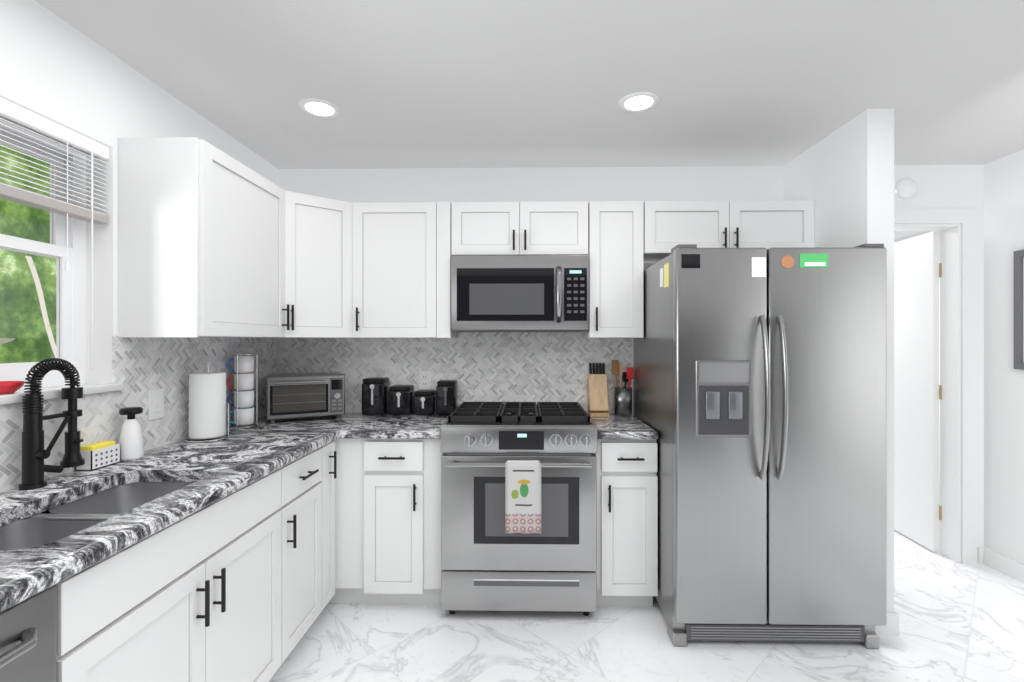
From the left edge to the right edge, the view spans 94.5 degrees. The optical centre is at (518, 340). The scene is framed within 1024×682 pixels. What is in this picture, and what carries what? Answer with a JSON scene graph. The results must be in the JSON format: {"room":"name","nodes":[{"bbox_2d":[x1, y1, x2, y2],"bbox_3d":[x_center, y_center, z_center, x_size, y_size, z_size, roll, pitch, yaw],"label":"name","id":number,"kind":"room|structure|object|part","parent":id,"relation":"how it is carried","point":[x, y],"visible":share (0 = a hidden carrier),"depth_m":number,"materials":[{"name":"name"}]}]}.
{"room":"kitchen","nodes":[
{"label":"kitchen","id":0,"kind":"room"},
{"bbox_2d":[0,0,277,383],"bbox_3d":[-1.617,0.140,0.203,0.120,2.440,5.550,0,0,1],"label":"wall","id":1,"kind":"structure","parent":0,"point":[57,69],"depth_m":1.79,"materials":[{"name":"white paint"}]},
{"bbox_2d":[0,97,123,404],"bbox_3d":[-1.602,-0.271,1.338,0.180,0.918,0.940,0,0,1],"label":"window","id":2,"kind":"structure","parent":1,"relation":"in","point":[64,151],"depth_m":1.67,"materials":[{"name":"white plastic"}]},
{"bbox_2d":[0,380,25,395],"bbox_3d":[-1.565,0.142,1.427,0.110,0.035,0.110,0,0,1],"label":"bowl","id":3,"kind":"object","parent":2,"relation":"on","point":[7,388],"depth_m":1.42,"materials":[{"name":"red ceramic"}]},
{"bbox_3d":[-1.667,-0.285,1.339,0.050,0.890,0.900,0,0,1],"label":"frame","id":4,"kind":"part","parent":2,"relation":"part of","materials":[{"name":"white plastic"}]},
{"bbox_3d":[-1.577,0.174,1.338,0.130,0.028,0.940,0,0,1],"label":"reveal sill","id":5,"kind":"part","parent":2,"relation":"part of","materials":[{"name":"white paint"}]},
{"bbox_2d":[0,336,279,491],"bbox_3d":[-1.527,0.199,1.652,0.008,0.513,2.649,0,0,1],"label":"tile backsplash","id":6,"kind":"structure","parent":1,"relation":"attached to","point":[142,364],"depth_m":1.93,"materials":[{"name":"grey tile"}]},
{"bbox_2d":[149,389,163,420],"bbox_3d":[-1.512,0.265,1.982,0.012,0.124,0.080,0,0,1],"label":"switch plate","id":7,"kind":"object","parent":6,"relation":"attached to","point":[156,403],"visible":1,"depth_m":1.97,"materials":[{"name":"white plastic"}]},
{"bbox_2d":[118,137,289,337],"bbox_3d":[-1.343,-0.396,2.143,0.355,0.757,0.678,0,0,1],"label":"upper cabinet","id":8,"kind":"object","parent":1,"relation":"attached to","point":[213,241],"depth_m":1.81,"materials":[{"name":"white wood"}]},
{"bbox_2d":[35,0,1023,168],"bbox_3d":[0.651,-1.130,1.764,4.600,0.100,8.750,0,0,1],"label":"ceiling","id":9,"kind":"structure","parent":0,"point":[472,83],"depth_m":1.92,"materials":[{"name":"white paint"}]},
{"bbox_2d":[298,98,339,117],"bbox_3d":[-0.922,-1.077,2.196,0.180,0.006,0.180,0,0,1],"label":"recessed light","id":10,"kind":"object","parent":9,"relation":"in","point":[319,108],"visible":1,"depth_m":2.19,"materials":[{"name":"white plastic"}]},
{"bbox_2d":[618,92,658,112],"bbox_3d":[0.543,-1.077,2.141,0.180,0.006,0.180,0,0,1],"label":"recessed light","id":11,"kind":"object","parent":9,"relation":"in","point":[637,102],"visible":1,"depth_m":2.13,"materials":[{"name":"white plastic"}]},
{"bbox_2d":[278,165,983,562],"bbox_3d":[0.672,0.140,2.999,4.600,2.440,0.120,0,0,1],"label":"wall","id":12,"kind":"structure","parent":0,"point":[950,185],"depth_m":2.94,"materials":[{"name":"white paint"}]},
{"bbox_2d":[290,191,361,337],"bbox_3d":[-1.191,-0.396,2.676,0.640,0.757,0.586,0,0,1],"label":"upper cabinet","id":13,"kind":"object","parent":12,"relation":"attached to","point":[326,233],"depth_m":2.56,"materials":[{"name":"white wood"}]},
{"bbox_2d":[362,202,457,337],"bbox_3d":[-0.679,-0.396,2.785,0.605,0.757,0.350,0,0,1],"label":"upper cabinet","id":14,"kind":"object","parent":12,"relation":"attached to","point":[408,247],"depth_m":2.65,"materials":[{"name":"white wood"}]},
{"bbox_2d":[280,332,630,412],"bbox_3d":[-0.389,0.199,2.953,2.178,0.513,0.008,0,0,1],"label":"tile backsplash","id":15,"kind":"structure","parent":12,"relation":"attached to","point":[504,367],"depth_m":2.95,"materials":[{"name":"grey tile"}]},
{"bbox_2d":[419,371,430,389],"bbox_3d":[-0.584,0.245,2.948,0.074,0.116,0.009,0,0,1],"label":"electrical outlet plate","id":16,"kind":"object","parent":15,"relation":"attached to","point":[424,380],"visible":1,"depth_m":2.95,"materials":[{"name":"white plastic"}]},
{"bbox_2d":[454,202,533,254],"bbox_3d":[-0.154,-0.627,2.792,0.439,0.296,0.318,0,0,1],"label":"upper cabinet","id":17,"kind":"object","parent":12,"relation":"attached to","point":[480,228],"depth_m":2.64,"materials":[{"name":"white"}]},
{"bbox_2d":[451,255,588,331],"bbox_3d":[0.009,-0.263,2.745,0.755,0.419,0.386,0,0,1],"label":"over-the-range microwave","id":18,"kind":"object","parent":17,"relation":"attached to","point":[519,293],"visible":1,"depth_m":2.60,"materials":[{"name":"silver metal"}]},
{"bbox_2d":[534,201,589,256],"bbox_3d":[0.172,-0.627,2.786,0.439,0.296,0.318,0,0,1],"label":"upper cabinet","id":19,"kind":"object","parent":12,"relation":"attached to","point":[560,228],"depth_m":2.63,"materials":[{"name":"white wood"}]},
{"bbox_2d":[583,201,645,337],"bbox_3d":[0.546,-0.396,2.780,0.302,0.757,0.318,0,0,1],"label":"upper cabinet","id":20,"kind":"object","parent":12,"relation":"attached to","point":[617,257],"depth_m":2.63,"materials":[{"name":"white wood"}]},
{"bbox_2d":[646,201,741,262],"bbox_3d":[0.961,-0.631,2.773,0.522,0.288,0.318,0,0,1],"label":"upper cabinet","id":21,"kind":"object","parent":12,"relation":"attached to","point":[706,224],"depth_m":2.62,"materials":[{"name":"white wood"}]},
{"bbox_2d":[742,200,813,248],"bbox_3d":[1.370,-0.631,2.765,0.522,0.288,0.318,0,0,1],"label":"upper cabinet","id":22,"kind":"object","parent":12,"relation":"attached to","point":[778,223],"depth_m":2.61,"materials":[{"name":"white wood"}]},
{"bbox_2d":[895,179,916,198],"bbox_3d":[2.371,-0.930,2.890,0.120,0.120,0.034,0,0,1],"label":"smoke detector","id":23,"kind":"object","parent":12,"relation":"attached to","point":[905,188],"visible":0.98,"depth_m":2.88,"materials":[{"name":"white plastic"}]},
{"bbox_2d":[894,231,941,551],"bbox_3d":[2.709,0.323,3.423,0.091,2.050,0.813,0,0,1],"label":"door leaf","id":24,"kind":"structure","parent":12,"relation":"in","point":[917,391],"depth_m":3.17,"materials":[{"name":"white"}]},
{"bbox_2d":[894,209,976,563],"bbox_3d":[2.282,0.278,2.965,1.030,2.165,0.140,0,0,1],"label":"door frame","id":25,"kind":"structure","parent":12,"relation":"attached to","point":[958,401],"depth_m":2.90,"materials":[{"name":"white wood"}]},
{"bbox_2d":[269,530,1023,681],"bbox_3d":[0.651,1.410,1.764,4.600,0.100,8.750,0,0,1],"label":"floor","id":26,"kind":"structure","parent":0,"point":[959,622],"depth_m":2.11,"materials":[{"name":"stone"}]},
{"bbox_2d":[0,586,56,681],"bbox_3d":[-1.195,0.924,0.669,0.607,0.871,0.600,0,0,1],"label":"dishwasher","id":27,"kind":"object","parent":26,"relation":"on","point":[28,639],"visible":0.77,"depth_m":0.91,"materials":[{"name":"grey metal"}]},
{"bbox_2d":[57,541,275,681],"bbox_3d":[-1.232,1.060,1.414,0.603,0.600,0.877,0,0,1],"label":"base cabinet","id":28,"kind":"object","parent":26,"relation":"on","point":[244,554],"depth_m":1.38,"materials":[{"name":"white wood"}]},
{"bbox_2d":[236,445,331,670],"bbox_3d":[-1.221,0.923,2.027,0.603,0.874,0.465,0,0,1],"label":"base cabinet","id":29,"kind":"object","parent":26,"relation":"on","point":[292,507],"depth_m":1.97,"materials":[{"name":"white wood"}]},
{"bbox_2d":[0,429,339,612],"bbox_3d":[-1.221,0.464,1.344,0.628,0.040,2.045,0,0,1],"label":"countertop","id":30,"kind":"structure","parent":29,"relation":"on","point":[225,467],"depth_m":1.41,"materials":[{"name":"stone"}]},
{"bbox_2d":[18,358,84,489],"bbox_3d":[-1.449,0.249,1.501,0.112,0.390,0.186,0,0,1],"label":"spring faucet","id":31,"kind":"object","parent":30,"relation":"on","point":[35,454],"visible":1,"depth_m":1.45,"materials":[{"name":"black metal"}]},
{"bbox_2d":[76,441,119,470],"bbox_3d":[-1.486,0.403,1.677,0.056,0.082,0.115,0,0,1],"label":"sponge caddy","id":32,"kind":"object","parent":30,"relation":"on","point":[99,455],"visible":0.96,"depth_m":1.65,"materials":[{"name":"white plastic"}]},
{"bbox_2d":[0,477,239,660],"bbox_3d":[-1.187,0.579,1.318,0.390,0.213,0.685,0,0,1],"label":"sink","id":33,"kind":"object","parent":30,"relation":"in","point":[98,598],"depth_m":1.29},
{"bbox_2d":[119,407,143,460],"bbox_3d":[-1.461,0.348,1.787,0.076,0.193,0.076,0,0,1],"label":"soap dispenser","id":34,"kind":"object","parent":30,"relation":"on","point":[131,443],"visible":0.98,"depth_m":1.76,"materials":[{"name":"white plastic"}]},
{"bbox_2d":[184,361,230,442],"bbox_3d":[-1.410,0.268,2.149,0.178,0.352,0.178,0,0,1],"label":"paper towel holder","id":35,"kind":"object","parent":30,"relation":"on","point":[207,404],"visible":0.98,"depth_m":2.09,"materials":[{"name":"white paper"}]},
{"bbox_2d":[376,441,441,603],"bbox_3d":[-0.571,0.923,2.659,0.392,0.874,0.598,0,0,1],"label":"base cabinet","id":36,"kind":"object","parent":26,"relation":"on","point":[408,473],"depth_m":2.37,"materials":[{"name":"white wood"}]},
{"bbox_2d":[226,413,448,440],"bbox_3d":[-0.943,0.464,2.649,1.137,0.040,0.615,0,0,1],"label":"countertop","id":37,"kind":"structure","parent":36,"relation":"on","point":[386,427],"depth_m":2.49,"materials":[{"name":"stone"}]},
{"bbox_2d":[227,353,256,427],"bbox_3d":[-1.429,0.255,2.465,0.126,0.377,0.122,0,0,1],"label":"stack","id":38,"kind":"object","parent":37,"relation":"on","point":[243,387],"visible":1,"depth_m":2.43,"materials":[{"name":"white ceramic"}]},
{"bbox_2d":[266,372,344,423],"bbox_3d":[-1.221,0.317,2.716,0.402,0.255,0.305,0,0,-28],"label":"toaster oven","id":39,"kind":"object","parent":37,"relation":"on","point":[302,395],"visible":1,"depth_m":2.61,"materials":[{"name":"grey metal"}]},
{"bbox_2d":[362,377,389,414],"bbox_3d":[-0.867,0.335,2.882,0.136,0.218,0.144,0,0,1],"label":"canister","id":40,"kind":"object","parent":37,"relation":"on","point":[375,390],"visible":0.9,"depth_m":2.82,"materials":[{"name":"black metal"}]},
{"bbox_2d":[388,385,414,414],"bbox_3d":[-0.710,0.358,2.881,0.132,0.172,0.140,0,0,1],"label":"canister","id":41,"kind":"object","parent":37,"relation":"on","point":[400,399],"visible":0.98,"depth_m":2.82,"materials":[{"name":"black metal"}]},
{"bbox_2d":[413,390,435,414],"bbox_3d":[-0.568,0.373,2.884,0.121,0.142,0.129,0,0,1],"label":"canister","id":42,"kind":"object","parent":37,"relation":"on","point":[424,402],"visible":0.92,"depth_m":2.83,"materials":[{"name":"black metal"}]},
{"bbox_2d":[436,380,457,414],"bbox_3d":[-0.434,0.343,2.883,0.117,0.203,0.125,0,0,1],"label":"canister","id":43,"kind":"object","parent":37,"relation":"on","point":[446,397],"visible":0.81,"depth_m":2.83,"materials":[{"name":"black metal"}]},
{"bbox_2d":[441,402,596,615],"bbox_3d":[0.006,0.867,2.580,0.759,0.985,0.716,0,0,1],"label":"range","id":44,"kind":"object","parent":26,"relation":"on","point":[488,563],"visible":1,"depth_m":2.29,"materials":[{"name":"silver metal"}]},
{"bbox_2d":[505,460,540,533],"bbox_3d":[0.023,0.730,2.229,0.168,0.334,0.047,0,0,1],"label":"hanging towel","id":45,"kind":"object","parent":44,"relation":"hanging from","point":[522,496],"visible":1,"depth_m":2.21,"materials":[{"name":"white fabric"}]},
{"bbox_2d":[596,441,657,605],"bbox_3d":[0.542,0.923,2.640,0.301,0.874,0.598,0,0,1],"label":"base cabinet","id":46,"kind":"object","parent":26,"relation":"on","point":[627,480],"depth_m":2.34,"materials":[{"name":"white wood"}]},
{"bbox_2d":[587,413,657,440],"bbox_3d":[0.541,0.464,2.623,0.301,0.040,0.615,0,0,1],"label":"countertop","id":47,"kind":"structure","parent":46,"relation":"on","point":[613,427],"depth_m":2.38,"materials":[{"name":"stone"}]},
{"bbox_2d":[587,363,608,416],"bbox_3d":[0.480,0.283,2.882,0.110,0.334,0.210,0,0,1],"label":"knife block","id":48,"kind":"object","parent":47,"relation":"on","point":[597,397],"visible":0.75,"depth_m":2.83,"materials":[{"name":"brown wood"}]},
{"bbox_2d":[612,360,632,415],"bbox_3d":[0.627,0.279,2.860,0.131,0.330,0.106,0,0,1],"label":"utensil crock","id":49,"kind":"object","parent":47,"relation":"on","point":[622,400],"visible":1,"depth_m":2.83,"materials":[{"name":"silver metal"}]},
{"bbox_2d":[634,244,886,648],"bbox_3d":[1.148,0.469,2.436,0.906,1.781,0.928,0,0,1],"label":"refrigerator","id":50,"kind":"object","parent":26,"relation":"on","point":[760,391],"visible":1,"depth_m":2.05,"materials":[{"name":"silver metal"}]},
{"bbox_2d":[784,108,893,611],"bbox_3d":[1.690,0.140,2.561,0.123,2.440,0.720,0,0,1],"label":"wall","id":51,"kind":"structure","parent":0,"point":[842,177],"depth_m":2.24,"materials":[{"name":"white paint"}]},
{"bbox_2d":[879,610,898,635],"bbox_3d":[1.756,1.310,2.552,0.018,0.100,0.731,0,0,1],"label":"baseboard","id":52,"kind":"structure","parent":51,"relation":"attached to","point":[892,626],"depth_m":2.19,"materials":[{"name":"white wood"}]},
{"bbox_2d":[984,149,1023,564],"bbox_3d":[2.863,0.140,0.125,0.120,2.440,5.550,0,0,1],"label":"wall","id":53,"kind":"structure","parent":0,"point":[1003,384],"depth_m":2.79,"materials":[{"name":"white paint"}]},
{"bbox_2d":[978,547,1023,582],"bbox_3d":[2.793,1.310,0.125,0.016,0.100,5.548,0,0,1],"label":"baseboard","id":54,"kind":"structure","parent":53,"relation":"attached to","point":[1009,567],"depth_m":2.78,"materials":[{"name":"white wood"}]},
{"bbox_2d":[1014,249,1023,369],"bbox_3d":[2.826,-0.175,2.442,0.030,0.670,0.502,0,0,1],"label":"framed art","id":55,"kind":"object","parent":53,"relation":"attached to","point":[1018,309],"visible":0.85,"depth_m":2.66,"materials":[{"name":"grey"}]},
{"label":"outside","id":56,"kind":"structure","parent":0,"visible":0},
{"bbox_2d":[0,144,64,389],"bbox_3d":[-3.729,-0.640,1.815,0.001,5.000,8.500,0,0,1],"label":"trees","id":57,"kind":"object","parent":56,"point":[27,263],"depth_m":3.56,"materials":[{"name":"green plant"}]}
]}

